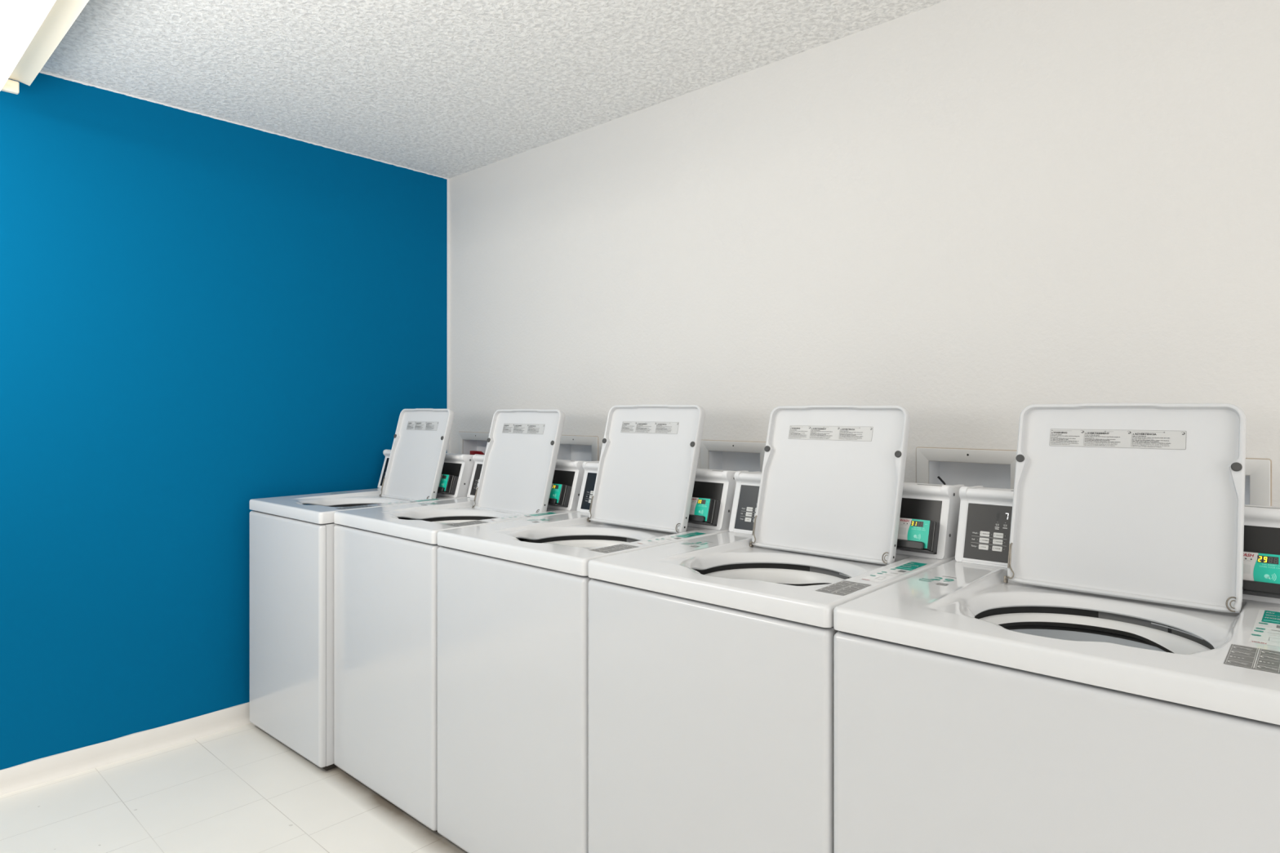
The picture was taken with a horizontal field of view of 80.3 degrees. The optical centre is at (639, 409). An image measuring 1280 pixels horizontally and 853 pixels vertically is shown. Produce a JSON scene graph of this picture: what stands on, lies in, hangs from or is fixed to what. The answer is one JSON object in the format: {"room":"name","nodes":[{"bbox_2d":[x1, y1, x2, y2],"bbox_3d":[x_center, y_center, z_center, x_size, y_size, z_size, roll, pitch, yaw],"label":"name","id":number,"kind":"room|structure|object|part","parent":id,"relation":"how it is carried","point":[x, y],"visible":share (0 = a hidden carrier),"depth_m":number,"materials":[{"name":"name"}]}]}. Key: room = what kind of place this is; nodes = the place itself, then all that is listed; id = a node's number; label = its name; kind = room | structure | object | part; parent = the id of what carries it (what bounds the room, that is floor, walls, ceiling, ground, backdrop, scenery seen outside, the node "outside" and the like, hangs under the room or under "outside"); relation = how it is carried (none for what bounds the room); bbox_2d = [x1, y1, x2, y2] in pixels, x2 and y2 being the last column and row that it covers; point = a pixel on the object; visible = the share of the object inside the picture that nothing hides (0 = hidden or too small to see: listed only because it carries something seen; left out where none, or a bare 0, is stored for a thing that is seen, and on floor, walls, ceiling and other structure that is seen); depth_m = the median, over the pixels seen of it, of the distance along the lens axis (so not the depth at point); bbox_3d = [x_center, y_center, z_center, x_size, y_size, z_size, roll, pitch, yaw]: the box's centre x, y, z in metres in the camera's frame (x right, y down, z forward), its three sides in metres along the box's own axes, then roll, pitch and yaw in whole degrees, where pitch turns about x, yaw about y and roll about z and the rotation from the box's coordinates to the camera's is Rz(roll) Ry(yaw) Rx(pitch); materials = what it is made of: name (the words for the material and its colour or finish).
{"room":"laundry","nodes":[
{"label":"laundry","id":0,"kind":"room"},
{"bbox_2d":[0,71,448,769],"bbox_3d":[-2.578,0.062,2.467,0.120,2.614,4.720,0,0,42],"label":"wall","id":1,"kind":"structure","parent":0,"point":[202,317],"depth_m":3.08,"materials":[{"name":"blue paint"}]},
{"bbox_2d":[0,702,251,795],"bbox_3d":[-2.567,1.326,2.376,0.020,0.086,4.600,0,0,42],"label":"baseboard","id":2,"kind":"structure","parent":1,"relation":"attached to","point":[38,771],"depth_m":2.96,"materials":[{"name":"paint"}]},
{"bbox_2d":[0,723,467,852],"bbox_3d":[-0.283,1.419,0.383,6.320,0.100,4.720,0,0,42],"label":"floor","id":3,"kind":"structure","parent":0,"point":[238,789],"depth_m":2.60,"materials":[{"name":"tile"}]},
{"bbox_2d":[248,408,475,770],"bbox_3d":[-1.190,0.682,3.348,0.668,1.375,0.782,0,0,41],"label":"washing machine","id":4,"kind":"object","parent":3,"relation":"on","point":[291,539],"visible":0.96,"depth_m":3.08,"materials":[{"name":"metal"}]},
{"bbox_3d":[-1.433,0.891,3.056,0.648,0.914,0.023,0,0,41],"label":"panel","id":5,"kind":"part","parent":4,"relation":"part of","materials":[{"name":"metal"}]},
{"bbox_2d":[328,503,375,506],"bbox_3d":[-1.224,0.575,3.243,0.417,0.300,0.441,0,0,41],"label":"basket","id":6,"kind":"object","parent":4,"relation":"on","point":[329,504],"depth_m":3.42,"materials":[{"name":"plastic"}]},
{"bbox_3d":[-1.156,0.307,3.646,0.288,0.135,0.040,0,0,41],"label":"control panel","id":7,"kind":"part","parent":4,"relation":"part of","materials":[{"name":"grey"}]},
{"bbox_3d":[-1.011,0.202,3.440,0.403,0.426,0.030,0,-15,41],"label":"lid","id":8,"kind":"part","parent":4,"relation":"part of","materials":[{"name":"metal"}]},
{"bbox_3d":[-0.911,0.307,3.432,0.304,0.135,0.040,0,0,41],"label":"reader panel","id":9,"kind":"part","parent":4,"relation":"part of","materials":[{"name":"black plastic"}]},
{"bbox_2d":[333,408,599,832],"bbox_3d":[-0.653,0.683,2.932,0.702,1.372,0.782,0,0,42],"label":"washing machine","id":10,"kind":"object","parent":3,"relation":"on","point":[385,557],"visible":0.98,"depth_m":2.69,"materials":[{"name":"metal"}]},
{"bbox_3d":[-0.902,0.891,2.646,0.686,0.914,0.023,0,0,42],"label":"panel","id":11,"kind":"part","parent":10,"relation":"part of","materials":[{"name":"metal"}]},
{"bbox_2d":[412,516,497,521],"bbox_3d":[-0.688,0.575,2.828,0.441,0.300,0.441,0,0,42],"label":"basket","id":12,"kind":"object","parent":10,"relation":"on","point":[424,518],"depth_m":3.03,"materials":[{"name":"plastic"}]},
{"bbox_3d":[-0.623,0.307,3.238,0.295,0.135,0.040,0,0,42],"label":"control panel","id":13,"kind":"part","parent":10,"relation":"part of","materials":[{"name":"grey plastic"}]},
{"bbox_3d":[-0.486,0.205,3.033,0.427,0.426,0.030,0,-15,42],"label":"lid","id":14,"kind":"part","parent":10,"relation":"part of","materials":[{"name":"metal"}]},
{"bbox_3d":[-0.376,0.307,3.014,0.311,0.135,0.040,0,0,42],"label":"reader panel","id":15,"kind":"part","parent":10,"relation":"part of","materials":[{"name":"black plastic"}]},
{"bbox_2d":[436,404,748,852],"bbox_3d":[-0.135,0.676,2.468,0.692,1.387,0.782,0,0,42],"label":"washing machine","id":16,"kind":"object","parent":3,"relation":"on","point":[513,596],"visible":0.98,"depth_m":2.24,"materials":[{"name":"metal"}]},
{"bbox_3d":[-0.388,0.891,2.185,0.686,0.914,0.023,0,0,42],"label":"panel","id":17,"kind":"part","parent":16,"relation":"part of","materials":[{"name":"metal"}]},
{"bbox_2d":[524,535,639,542],"bbox_3d":[-0.174,0.575,2.367,0.441,0.300,0.441,0,0,42],"label":"basket","id":18,"kind":"object","parent":16,"relation":"on","point":[531,539],"depth_m":2.56,"materials":[{"name":"plastic"}]},
{"bbox_3d":[-0.101,0.307,2.770,0.295,0.135,0.040,0,0,42],"label":"control panel","id":19,"kind":"part","parent":16,"relation":"part of","materials":[{"name":"grey plastic"}]},
{"bbox_3d":[0.019,0.190,2.585,0.427,0.426,0.030,0,-15,42],"label":"lid","id":20,"kind":"part","parent":16,"relation":"part of","materials":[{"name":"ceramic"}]},
{"bbox_3d":[0.145,0.307,2.546,0.311,0.135,0.040,0,0,42],"label":"reader panel","id":21,"kind":"part","parent":16,"relation":"part of","materials":[{"name":"black plastic"}]},
{"bbox_2d":[587,404,964,852],"bbox_3d":[0.378,0.678,2.002,0.686,1.382,0.782,0,0,42],"label":"washing machine","id":22,"kind":"object","parent":3,"relation":"on","point":[711,657],"visible":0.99,"depth_m":1.80,"materials":[{"name":"metal"}]},
{"bbox_3d":[0.122,0.891,1.721,0.686,0.914,0.023,0,0,42],"label":"panel","id":23,"kind":"part","parent":22,"relation":"part of","materials":[{"name":"metal"}]},
{"bbox_3d":[0.418,0.307,2.298,0.295,0.135,0.040,0,0,42],"label":"control panel","id":24,"kind":"part","parent":22,"relation":"part of","materials":[{"name":"grey plastic"}]},
{"bbox_2d":[694,563,851,579],"bbox_3d":[0.336,0.575,1.903,0.441,0.300,0.441,0,0,42],"label":"basket","id":25,"kind":"object","parent":22,"relation":"on","point":[729,571],"depth_m":2.08,"materials":[{"name":"plastic"}]},
{"bbox_3d":[0.527,0.195,2.123,0.427,0.426,0.030,0,-15,42],"label":"lid","id":26,"kind":"part","parent":22,"relation":"part of","materials":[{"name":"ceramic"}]},
{"bbox_3d":[0.665,0.307,2.074,0.311,0.135,0.040,0,0,42],"label":"reader panel","id":27,"kind":"part","parent":22,"relation":"part of","materials":[{"name":"black plastic"}]},
{"bbox_2d":[833,402,1279,852],"bbox_3d":[0.891,0.677,1.537,0.692,1.384,0.782,0,0,42],"label":"washing machine","id":28,"kind":"object","parent":3,"relation":"on","point":[1094,666],"visible":1,"depth_m":1.40,"materials":[{"name":"metal"}]},
{"bbox_3d":[0.938,0.307,1.828,0.295,0.135,0.040,0,0,42],"label":"control panel","id":29,"kind":"part","parent":28,"relation":"part of","materials":[{"name":"grey plastic"}]},
{"bbox_3d":[0.634,0.891,1.258,0.686,0.914,0.023,0,0,42],"label":"panel","id":30,"kind":"part","parent":28,"relation":"part of","materials":[{"name":"metal"}]},
{"bbox_2d":[974,606,1214,652],"bbox_3d":[0.848,0.575,1.440,0.441,0.300,0.441,0,0,42],"label":"basket","id":31,"kind":"object","parent":28,"relation":"on","point":[1157,632],"depth_m":1.59,"materials":[{"name":"plastic"}]},
{"bbox_3d":[1.046,0.193,1.653,0.427,0.426,0.030,0,-15,42],"label":"lid","id":32,"kind":"part","parent":28,"relation":"part of","materials":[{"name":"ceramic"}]},
{"bbox_3d":[1.184,0.307,1.604,0.311,0.135,0.040,0,0,42],"label":"reader panel","id":33,"kind":"part","parent":28,"relation":"part of","materials":[{"name":"black plastic"}]},
{"bbox_2d":[40,0,946,178],"bbox_3d":[-0.283,-1.294,0.383,6.320,0.100,4.720,0,0,42],"label":"ceiling","id":34,"kind":"structure","parent":0,"point":[448,89],"depth_m":2.69,"materials":[{"name":"white paint"}]},
{"bbox_2d":[0,0,88,94],"bbox_3d":[-1.761,-1.169,2.207,1.248,0.152,0.252,0,0,42],"label":"fluorescent light","id":35,"kind":"object","parent":34,"relation":"attached to","point":[31,30],"visible":1,"depth_m":2.29,"materials":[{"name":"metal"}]},
{"bbox_2d":[448,0,1279,506],"bbox_3d":[1.307,0.062,2.045,6.200,2.614,0.120,0,0,42],"label":"wall","id":36,"kind":"structure","parent":0,"point":[963,216],"depth_m":2.37,"materials":[{"name":"white paint"}]},
{"bbox_2d":[457,431,488,454],"bbox_3d":[-0.819,0.234,3.951,0.316,0.236,0.093,0,0,42],"label":"outlet box","id":37,"kind":"object","parent":36,"relation":"attached to","point":[464,446],"visible":0.32,"depth_m":4.01,"materials":[{"name":"plastic"}]},
{"bbox_2d":[470,450,484,454],"bbox_3d":[-0.850,0.248,3.963,0.112,0.062,0.020,0,0,42],"label":"shutoff valve","id":38,"kind":"object","parent":37,"relation":"in","point":[472,452],"visible":0.5,"depth_m":3.96,"materials":[{"name":"red paint"}]},
{"bbox_2d":[556,435,598,461],"bbox_3d":[-0.270,0.234,3.453,0.316,0.236,0.093,0,0,42],"label":"outlet box","id":39,"kind":"object","parent":36,"relation":"attached to","point":[579,451],"visible":0.28,"depth_m":3.48,"materials":[{"name":"plastic"}]},
{"bbox_2d":[700,440,765,471],"bbox_3d":[0.379,0.234,2.863,0.316,0.236,0.093,0,0,42],"label":"outlet box","id":40,"kind":"object","parent":36,"relation":"attached to","point":[722,460],"visible":0.28,"depth_m":2.90,"materials":[{"name":"plastic"}]},
{"bbox_2d":[915,446,1017,488],"bbox_3d":[1.007,0.234,2.292,0.318,0.236,0.093,0,0,42],"label":"outlet box","id":41,"kind":"object","parent":36,"relation":"attached to","point":[991,475],"visible":0.41,"depth_m":2.32,"materials":[{"name":"plastic"}]},
{"bbox_2d":[937,476,946,484],"bbox_3d":[0.934,0.253,2.340,0.008,0.094,0.035,0,0,-36],"label":"lever","id":42,"kind":"object","parent":41,"relation":"in","point":[939,477],"visible":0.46,"depth_m":2.34,"materials":[{"name":"black plastic"}]},
{"bbox_2d":[1244,457,1271,506],"bbox_3d":[1.405,0.234,1.931,0.318,0.236,0.093,0,0,42],"label":"outlet box","id":43,"kind":"object","parent":36,"relation":"attached to","point":[1258,486],"visible":0.19,"depth_m":1.81,"materials":[{"name":"plastic"}]}
]}

